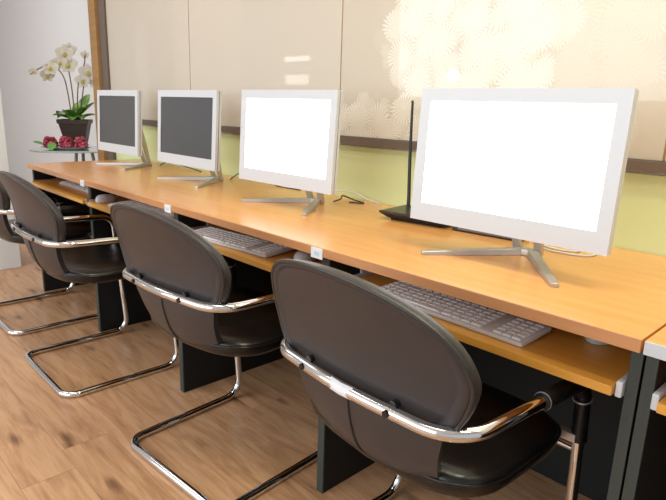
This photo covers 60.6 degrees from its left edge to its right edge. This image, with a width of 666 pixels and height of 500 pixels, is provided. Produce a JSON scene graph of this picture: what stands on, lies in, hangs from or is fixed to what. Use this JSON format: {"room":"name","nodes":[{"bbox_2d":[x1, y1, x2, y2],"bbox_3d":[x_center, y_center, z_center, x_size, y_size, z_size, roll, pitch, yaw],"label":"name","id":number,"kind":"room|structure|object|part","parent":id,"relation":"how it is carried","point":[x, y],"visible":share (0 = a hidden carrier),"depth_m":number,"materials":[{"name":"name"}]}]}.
{"room":"computer lab","nodes":[
{"label":"computer lab","id":0,"kind":"room"},
{"bbox_2d":[0,90,13,238],"bbox_3d":[-2.430,-1.242,3.423,0.616,2.800,0.435,-11,19,-43],"label":"column","id":1,"kind":"structure","parent":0,"point":[4,166],"depth_m":3.62,"materials":[{"name":"white paint"}]},
{"bbox_2d":[0,239,20,269],"bbox_3d":[-2.471,0.016,3.739,0.636,0.205,0.457,-11,19,-43],"label":"baseboard","id":2,"kind":"structure","parent":1,"relation":"attached to","point":[9,251],"depth_m":3.75,"materials":[{"name":"white paint"}]},
{"bbox_2d":[0,0,97,182],"bbox_3d":[-4.335,-2.290,7.369,0.100,2.800,9.400,-11,19,-43],"label":"wall","id":3,"kind":"structure","parent":0,"point":[31,31],"depth_m":6.19,"materials":[{"name":"white paint"}]},
{"bbox_2d":[0,215,591,499],"bbox_3d":[-3.834,0.090,3.796,5.600,0.050,16.000,-11,19,-43],"label":"floor","id":4,"kind":"structure","parent":0,"point":[53,446],"depth_m":1.99,"materials":[{"name":"wood"}]},
{"bbox_2d":[0,182,97,335],"bbox_3d":[-1.532,-0.072,2.902,0.559,0.841,0.541,-11,19,-43],"label":"chair","id":5,"kind":"object","parent":4,"relation":"on","point":[76,230],"visible":0.56,"depth_m":2.80,"materials":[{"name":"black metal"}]},
{"bbox_3d":[-1.673,-0.321,2.693,0.139,0.260,0.515,-11,19,-43],"label":"backrest","id":6,"kind":"part","parent":5,"relation":"part of","materials":[{"name":"grey leather"}]},
{"bbox_3d":[-1.489,-0.109,2.934,0.416,0.065,0.480,-11,19,-43],"label":"seat","id":7,"kind":"part","parent":5,"relation":"part of","materials":[{"name":"black leather"}]},
{"bbox_2d":[29,146,97,161],"bbox_3d":[-1.850,-0.388,4.293,0.728,0.742,0.520,-11,19,-43],"label":"side table","id":8,"kind":"object","parent":4,"relation":"on","point":[93,149],"visible":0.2,"depth_m":4.02,"materials":[{"name":"clear glass"}]},
{"bbox_2d":[28,42,94,143],"bbox_3d":[-1.913,-1.142,4.222,0.567,0.750,0.240,-2,14,-14],"label":"potted orchid","id":9,"kind":"object","parent":8,"relation":"on","point":[75,125],"visible":0.81,"depth_m":4.18,"materials":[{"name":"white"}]},
{"bbox_3d":[-2.138,-1.272,4.064,0.062,0.055,0.016,-2,14,-14],"label":"flower","id":10,"kind":"part","parent":9,"relation":"part of","materials":[{"name":"white plant"}]},
{"bbox_3d":[-2.060,-1.262,4.110,0.102,0.088,0.032,-10,18,-40],"label":"flower","id":11,"kind":"part","parent":9,"relation":"part of","materials":[{"name":"white plant"}]},
{"bbox_3d":[-2.028,-1.312,4.091,0.120,0.103,0.037,1,14,-5],"label":"flower","id":12,"kind":"part","parent":9,"relation":"part of","materials":[{"name":"white plant"}]},
{"bbox_3d":[-2.050,-1.147,4.148,0.257,0.389,0.007,-5,15,-25],"label":"stem","id":13,"kind":"part","parent":9,"relation":"part of","materials":[{"name":"green plant"}]},
{"bbox_3d":[-1.968,-1.353,4.109,0.113,0.099,0.027,1,14,-4],"label":"flower","id":14,"kind":"part","parent":9,"relation":"part of","materials":[{"name":"white plant"}]},
{"bbox_3d":[-1.934,-1.421,4.110,0.136,0.120,0.025,1,14,-1],"label":"flower","id":15,"kind":"part","parent":9,"relation":"part of","materials":[{"name":"white plant"}]},
{"bbox_3d":[-1.917,-1.348,4.122,0.140,0.122,0.040,-2,14,-14],"label":"flower","id":16,"kind":"part","parent":9,"relation":"part of","materials":[{"name":"white plant"}]},
{"bbox_3d":[-1.931,-1.222,4.186,0.039,0.523,0.007,-5,15,-25],"label":"stem","id":17,"kind":"part","parent":9,"relation":"part of","materials":[{"name":"brown"}]},
{"bbox_3d":[-1.910,-1.461,4.132,0.103,0.087,0.038,-5,16,-26],"label":"flower","id":18,"kind":"part","parent":9,"relation":"part of","materials":[{"name":"white plant"}]},
{"bbox_3d":[-1.929,-0.875,4.279,0.218,0.205,0.218,-2,14,-14],"label":"pot","id":19,"kind":"part","parent":9,"relation":"part of","materials":[{"name":"brown ceramic"}]},
{"bbox_3d":[-1.864,-1.198,4.225,0.088,0.461,0.007,-5,15,-25],"label":"stem","id":20,"kind":"part","parent":9,"relation":"part of","materials":[{"name":"brown"}]},
{"bbox_3d":[-1.845,-1.248,4.197,0.113,0.099,0.027,1,14,-3],"label":"flower","id":21,"kind":"part","parent":9,"relation":"part of","materials":[{"name":"white plant"}]},
{"bbox_3d":[-1.821,-1.437,4.185,0.066,0.059,0.017,-3,15,-19],"label":"flower","id":22,"kind":"part","parent":9,"relation":"part of","materials":[{"name":"white plant"}]},
{"bbox_3d":[-1.801,-1.310,4.190,0.136,0.120,0.029,-5,15,-25],"label":"flower","id":23,"kind":"part","parent":9,"relation":"part of","materials":[{"name":"white plant"}]},
{"bbox_3d":[-1.839,-0.742,4.205,0.728,0.012,0.520,-11,19,-43],"label":"glass","id":24,"kind":"part","parent":8,"relation":"part of","materials":[{"name":"grey"}]},
{"bbox_2d":[40,146,90,149],"bbox_3d":[-1.905,-0.727,4.071,0.340,0.019,0.187,0,14,-9],"label":"fruit plate","id":25,"kind":"object","parent":8,"relation":"on","point":[58,147],"visible":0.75,"depth_m":4.02,"materials":[{"name":"glass"}]},
{"bbox_2d":[42,136,58,146],"bbox_3d":[-2.006,-0.768,4.045,0.096,0.081,0.111,0,14,-9],"label":"grape bunch","id":26,"kind":"object","parent":25,"relation":"on","point":[47,139],"visible":0.75,"depth_m":4.01,"materials":[{"name":"red food"}]},
{"bbox_2d":[47,143,55,149],"bbox_3d":[-1.957,-0.720,3.967,0.061,0.052,0.032,0,14,-9],"label":"fruit","id":27,"kind":"object","parent":25,"relation":"on","point":[51,146],"visible":1,"depth_m":3.97,"materials":[{"name":"green food"}]},
{"bbox_2d":[58,136,73,147],"bbox_3d":[-1.902,-0.770,4.059,0.093,0.084,0.110,0,14,-9],"label":"flower","id":28,"kind":"object","parent":25,"relation":"on","point":[64,141],"visible":1,"depth_m":4.03,"materials":[{"name":"red plant"}]},
{"bbox_2d":[74,136,88,147],"bbox_3d":[-1.802,-0.772,4.079,0.096,0.085,0.109,0,14,-9],"label":"grape bunch","id":29,"kind":"object","parent":25,"relation":"on","point":[81,142],"visible":1,"depth_m":4.04,"materials":[{"name":"red food"}]},
{"bbox_3d":[-1.928,-0.353,4.170,0.024,0.729,0.203,10,16,30],"label":"leg","id":30,"kind":"part","parent":8,"relation":"part of","materials":[{"name":"silver metal"}]},
{"bbox_2d":[0,171,178,397],"bbox_3d":[-1.022,0.081,2.352,0.559,0.841,0.525,-11,19,-43],"label":"chair","id":31,"kind":"object","parent":4,"relation":"on","point":[41,225],"visible":0.88,"depth_m":2.17,"materials":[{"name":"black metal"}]},
{"bbox_3d":[-1.163,-0.167,2.143,0.139,0.260,0.515,-11,19,-43],"label":"backrest","id":32,"kind":"part","parent":31,"relation":"part of","materials":[{"name":"grey leather"}]},
{"bbox_3d":[-0.979,0.045,2.385,0.416,0.065,0.480,-11,19,-43],"label":"seat","id":33,"kind":"part","parent":31,"relation":"part of","materials":[{"name":"black leather"}]},
{"bbox_2d":[110,203,317,499],"bbox_3d":[-0.348,0.249,1.767,0.541,0.841,0.559,14,19,40],"label":"chair","id":34,"kind":"object","parent":4,"relation":"on","point":[189,290],"visible":0.81,"depth_m":1.56,"materials":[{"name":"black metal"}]},
{"bbox_3d":[-0.478,0.003,1.548,0.515,0.260,0.139,14,19,40],"label":"backrest","id":35,"kind":"part","parent":34,"relation":"part of","materials":[{"name":"grey leather"}]},
{"bbox_3d":[-0.308,0.212,1.802,0.480,0.065,0.416,14,19,40],"label":"seat","id":36,"kind":"part","parent":34,"relation":"part of","materials":[{"name":"black leather"}]},
{"bbox_2d":[27,159,665,499],"bbox_3d":[-0.366,0.147,2.368,0.677,0.747,3.200,-11,19,-43],"label":"computer desk","id":37,"kind":"object","parent":4,"relation":"on","point":[618,299],"visible":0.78,"depth_m":1.62,"materials":[{"name":"laminate"}]},
{"bbox_2d":[31,177,88,204],"bbox_3d":[-1.275,-0.358,3.033,0.400,0.096,0.778,-11,19,-43],"label":"keyboard tray","id":38,"kind":"object","parent":37,"relation":"on","point":[50,184],"depth_m":2.93,"materials":[{"name":"orange wood"}]},
{"bbox_3d":[-1.471,-0.151,3.471,0.592,0.722,0.020,-11,19,-43],"label":"panel","id":39,"kind":"part","parent":37,"relation":"part of","materials":[{"name":"black wood"}]},
{"bbox_2d":[59,181,87,192],"bbox_3d":[-1.312,-0.339,3.017,0.120,0.020,0.425,-11,19,-43],"label":"keyboard","id":40,"kind":"object","parent":37,"relation":"on","point":[71,184],"visible":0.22,"depth_m":3.00,"materials":[{"name":"white plastic"}]},
{"bbox_2d":[95,193,117,202],"bbox_3d":[-1.038,-0.238,2.613,0.060,0.038,0.108,12,17,35],"label":"computer mouse","id":41,"kind":"object","parent":37,"relation":"on","point":[103,198],"visible":0.99,"depth_m":2.59,"materials":[{"name":"grey plastic"}]},
{"bbox_3d":[-0.917,0.006,2.912,0.592,0.722,0.026,-11,19,-43],"label":"panel","id":42,"kind":"part","parent":37,"relation":"part of","materials":[{"name":"black wood"}]},
{"bbox_2d":[96,90,151,169],"bbox_3d":[-1.131,-0.667,3.140,0.238,0.408,0.507,-11,19,-43],"label":"desktop monitor","id":43,"kind":"object","parent":37,"relation":"on","point":[119,112],"visible":1,"depth_m":3.08,"materials":[{"name":"white plastic"}]},
{"bbox_3d":[-1.170,-0.696,3.094,0.029,0.332,0.507,-11,19,-43],"label":"frame","id":44,"kind":"part","parent":43,"relation":"part of","materials":[{"name":"white plastic"}]},
{"bbox_2d":[87,195,173,218],"bbox_3d":[-0.721,-0.201,2.474,0.400,0.096,0.772,-11,19,-43],"label":"keyboard tray","id":45,"kind":"object","parent":37,"relation":"on","point":[104,207],"depth_m":2.49,"materials":[{"name":"orange wood"}]},
{"bbox_2d":[108,200,173,217],"bbox_3d":[-0.800,-0.169,2.403,0.120,0.020,0.425,-12,20,-43],"label":"keyboard","id":46,"kind":"object","parent":37,"relation":"on","point":[131,202],"visible":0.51,"depth_m":2.44,"materials":[{"name":"white plastic"}]},
{"bbox_2d":[157,90,223,187],"bbox_3d":[-0.620,-0.515,2.598,0.237,0.408,0.507,-11,19,-43],"label":"desktop monitor","id":47,"kind":"object","parent":37,"relation":"on","point":[189,121],"visible":1,"depth_m":2.52,"materials":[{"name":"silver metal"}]},
{"bbox_3d":[-0.364,0.163,2.355,0.592,0.722,0.026,-11,19,-43],"label":"panel","id":48,"kind":"part","parent":37,"relation":"part of","materials":[{"name":"black wood"}]},
{"bbox_2d":[195,226,292,257],"bbox_3d":[-0.326,-0.032,1.913,0.425,0.020,0.120,13,18,39],"label":"keyboard","id":49,"kind":"object","parent":37,"relation":"on","point":[251,245],"visible":0.95,"depth_m":1.86,"materials":[{"name":"white plastic"}]},
{"bbox_2d":[190,222,322,271],"bbox_3d":[-0.168,-0.044,1.917,0.400,0.096,0.772,-11,19,-43],"label":"keyboard tray","id":50,"kind":"object","parent":37,"relation":"on","point":[263,263],"depth_m":1.75,"materials":[{"name":"orange wood"}]},
{"bbox_2d":[230,173,300,189],"bbox_3d":[-0.301,-0.320,2.624,0.448,0.041,0.060,12,17,36],"label":"cable","id":51,"kind":"object","parent":37,"relation":"on","point":[238,173],"visible":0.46,"depth_m":2.55,"materials":[{"name":"grey plastic"}]},
{"bbox_2d":[239,90,342,215],"bbox_3d":[-0.133,-0.363,2.052,0.237,0.408,0.507,-12,20,-44],"label":"desktop monitor","id":52,"kind":"object","parent":37,"relation":"on","point":[289,138],"visible":1,"depth_m":1.98,"materials":[{"name":"white plastic"}]},
{"bbox_2d":[293,251,315,261],"bbox_3d":[-0.084,0.017,1.714,0.060,0.038,0.108,7,15,20],"label":"computer mouse","id":53,"kind":"object","parent":37,"relation":"on","point":[299,255],"visible":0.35,"depth_m":1.68,"materials":[{"name":"grey plastic"}]},
{"bbox_2d":[28,159,665,352],"bbox_3d":[-0.352,-0.203,2.283,0.671,0.026,3.200,-11,19,-43],"label":"countertop","id":54,"kind":"structure","parent":37,"relation":"on","point":[623,291],"depth_m":1.51,"materials":[{"name":"laminate"}]},
{"bbox_2d":[333,195,363,203],"bbox_3d":[0.065,-0.198,2.217,0.121,0.021,0.073,4,14,7],"label":"cable","id":55,"kind":"object","parent":37,"relation":"on","point":[357,202],"visible":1,"depth_m":2.20,"materials":[{"name":"black plastic"}]},
{"bbox_3d":[0.188,0.320,1.798,0.592,0.722,0.026,-11,19,-43],"label":"panel","id":56,"kind":"part","parent":37,"relation":"part of","materials":[{"name":"black wood"}]},
{"bbox_2d":[336,190,379,203],"bbox_3d":[0.094,-0.214,2.263,0.011,0.031,0.241,-11,19,-43],"label":"cable","id":57,"kind":"object","parent":37,"relation":"on","point":[336,190],"visible":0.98,"depth_m":2.26,"materials":[{"name":"white plastic"}]},
{"bbox_2d":[379,101,446,227],"bbox_3d":[0.308,-0.284,1.843,0.255,0.385,0.179,13,18,37],"label":"router","id":58,"kind":"object","parent":37,"relation":"on","point":[399,213],"visible":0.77,"depth_m":1.89,"materials":[{"name":"black plastic"}]},
{"bbox_2d":[381,281,551,346],"bbox_3d":[0.279,0.135,1.323,0.120,0.020,0.425,-11,19,-41],"label":"keyboard","id":59,"kind":"object","parent":37,"relation":"on","point":[512,329],"visible":0.94,"depth_m":1.26,"materials":[{"name":"white plastic"}]},
{"bbox_2d":[452,226,524,240],"bbox_3d":[0.470,-0.057,1.704,0.220,0.022,0.072,14,18,39],"label":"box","id":60,"kind":"object","parent":37,"relation":"on","point":[454,227],"visible":0.21,"depth_m":1.69,"materials":[{"name":"black plastic"}]},
{"bbox_2d":[354,269,631,397],"bbox_3d":[0.377,0.111,1.367,0.400,0.096,0.752,-11,19,-43],"label":"keyboard tray","id":61,"kind":"object","parent":37,"relation":"on","point":[564,352],"depth_m":1.11,"materials":[{"name":"orange wood"}]},
{"bbox_2d":[410,88,638,286],"bbox_3d":[0.435,-0.170,1.355,0.238,0.408,0.507,-12,19,-43],"label":"desktop monitor","id":62,"kind":"object","parent":37,"relation":"on","point":[540,166],"visible":1,"depth_m":1.27,"materials":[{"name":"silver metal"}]},
{"bbox_3d":[-0.165,0.118,2.559,0.015,0.722,3.160,-11,19,-43],"label":"panel","id":63,"kind":"part","parent":37,"relation":"part of","materials":[{"name":"black wood"}]},
{"bbox_2d":[544,244,579,251],"bbox_3d":[0.613,-0.013,1.582,0.070,0.006,0.156,-5,15,-24],"label":"cable","id":64,"kind":"object","parent":37,"relation":"on","point":[565,250],"visible":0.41,"depth_m":1.53,"materials":[{"name":"white plastic"}]},
{"bbox_2d":[533,242,596,256],"bbox_3d":[0.633,-0.005,1.550,0.132,0.006,0.169,0,14,-9],"label":"cable","id":65,"kind":"object","parent":37,"relation":"on","point":[547,249],"visible":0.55,"depth_m":1.49,"materials":[{"name":"white plastic"}]},
{"bbox_2d":[584,337,609,345],"bbox_3d":[0.567,0.168,1.195,0.108,0.038,0.060,-11,19,-43],"label":"computer mouse","id":66,"kind":"object","parent":37,"relation":"on","point":[591,341],"visible":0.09,"depth_m":1.16,"materials":[{"name":"white plastic"}]},
{"bbox_3d":[0.724,0.473,1.258,0.592,0.722,0.020,-11,19,-43],"label":"panel","id":67,"kind":"part","parent":37,"relation":"part of","materials":[{"name":"black metal"}]},
{"bbox_2d":[271,259,592,499],"bbox_3d":[0.172,0.399,1.236,0.559,0.841,0.541,-10,19,-40],"label":"chair","id":68,"kind":"object","parent":4,"relation":"on","point":[381,373],"visible":1,"depth_m":1.02,"materials":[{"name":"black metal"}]},
{"bbox_3d":[0.026,0.148,1.034,0.139,0.260,0.515,-10,19,-40],"label":"backrest","id":69,"kind":"part","parent":68,"relation":"part of","materials":[{"name":"grey leather"}]},
{"bbox_3d":[0.189,0.507,1.282,0.504,0.610,0.525,-10,19,-40],"label":"tube frame","id":70,"kind":"part","parent":68,"relation":"part of","materials":[{"name":"silver metal"}]},
{"bbox_3d":[0.217,0.363,1.267,0.416,0.065,0.480,-10,19,-40],"label":"seat","id":71,"kind":"part","parent":68,"relation":"part of","materials":[{"name":"black leather"}]},
{"bbox_2d":[621,326,665,499],"bbox_3d":[1.025,0.541,0.969,0.674,0.747,0.816,-11,19,-43],"label":"computer desk","id":72,"kind":"object","parent":4,"relation":"on","point":[645,478],"visible":1,"depth_m":1.00,"materials":[{"name":"laminate"}]},
{"bbox_3d":[0.741,0.477,1.241,0.592,0.722,0.020,-11,19,-43],"label":"panel","id":73,"kind":"part","parent":72,"relation":"part of","materials":[{"name":"black"}]},
{"bbox_2d":[646,326,665,346],"bbox_3d":[1.037,0.191,0.882,0.671,0.026,0.816,-11,19,-43],"label":"countertop","id":74,"kind":"structure","parent":72,"relation":"on","point":[659,338],"depth_m":0.94,"materials":[{"name":"laminate"}]},
{"bbox_2d":[650,382,665,415],"bbox_3d":[0.936,0.270,0.804,0.400,0.096,0.774,-11,19,-43],"label":"keyboard tray","id":75,"kind":"object","parent":72,"relation":"on","point":[657,389],"depth_m":0.95,"materials":[{"name":"orange wood"}]},
{"bbox_2d":[116,125,665,255],"bbox_3d":[0.818,-0.662,1.519,0.118,2.800,6.700,-11,19,-43],"label":"wall","id":76,"kind":"structure","parent":0,"point":[641,218],"depth_m":2.14,"materials":[{"name":"green"}]},
{"bbox_2d":[87,0,106,160],"bbox_3d":[-1.538,-1.326,3.872,0.170,2.800,0.110,-11,19,-43],"label":"trim","id":77,"kind":"structure","parent":76,"relation":"attached to","point":[92,4],"depth_m":3.81,"materials":[{"name":"brown wood"}]},
{"bbox_2d":[97,0,116,159],"bbox_3d":[-1.457,-1.306,3.803,0.152,2.800,0.105,-11,19,-43],"label":"trim","id":78,"kind":"structure","parent":76,"relation":"attached to","point":[101,4],"depth_m":3.74,"materials":[{"name":"brown wood"}]},
{"bbox_2d":[105,0,190,120],"bbox_3d":[-1.091,-1.668,3.252,0.018,1.807,1.019,-11,19,-43],"label":"wall panel","id":79,"kind":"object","parent":76,"relation":"in","point":[149,44],"depth_m":3.34,"materials":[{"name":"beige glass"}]},
{"bbox_2d":[188,0,342,126],"bbox_3d":[-0.340,-1.455,2.495,0.018,1.807,1.144,-11,19,-43],"label":"wall panel","id":80,"kind":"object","parent":76,"relation":"in","point":[236,46],"depth_m":2.58,"materials":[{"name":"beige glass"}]},
{"bbox_2d":[340,0,343,89],"bbox_3d":[0.059,-1.343,2.097,0.017,1.807,0.008,-11,19,-43],"label":"trim","id":81,"kind":"structure","parent":76,"relation":"attached to","point":[343,0],"depth_m":2.23,"materials":[{"name":"gold metal"}]},
{"bbox_2d":[142,119,665,173],"bbox_3d":[0.798,-0.230,1.535,0.032,0.030,6.580,-11,19,-43],"label":"trim","id":82,"kind":"structure","parent":76,"relation":"attached to","point":[650,166],"depth_m":2.09,"materials":[{"name":"brown wood"}]},
{"bbox_2d":[144,130,665,187],"bbox_3d":[0.805,-0.184,1.554,0.010,0.004,6.580,-11,19,-43],"label":"trim","id":83,"kind":"structure","parent":76,"relation":"attached to","point":[144,130],"depth_m":2.13,"materials":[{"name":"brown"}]},
{"bbox_2d":[340,0,665,160],"bbox_3d":[0.472,-1.224,1.676,0.018,1.807,1.196,-11,19,-43],"label":"wall panel","id":84,"kind":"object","parent":76,"relation":"in","point":[393,50],"depth_m":1.76,"materials":[{"name":"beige glass"}]}
]}

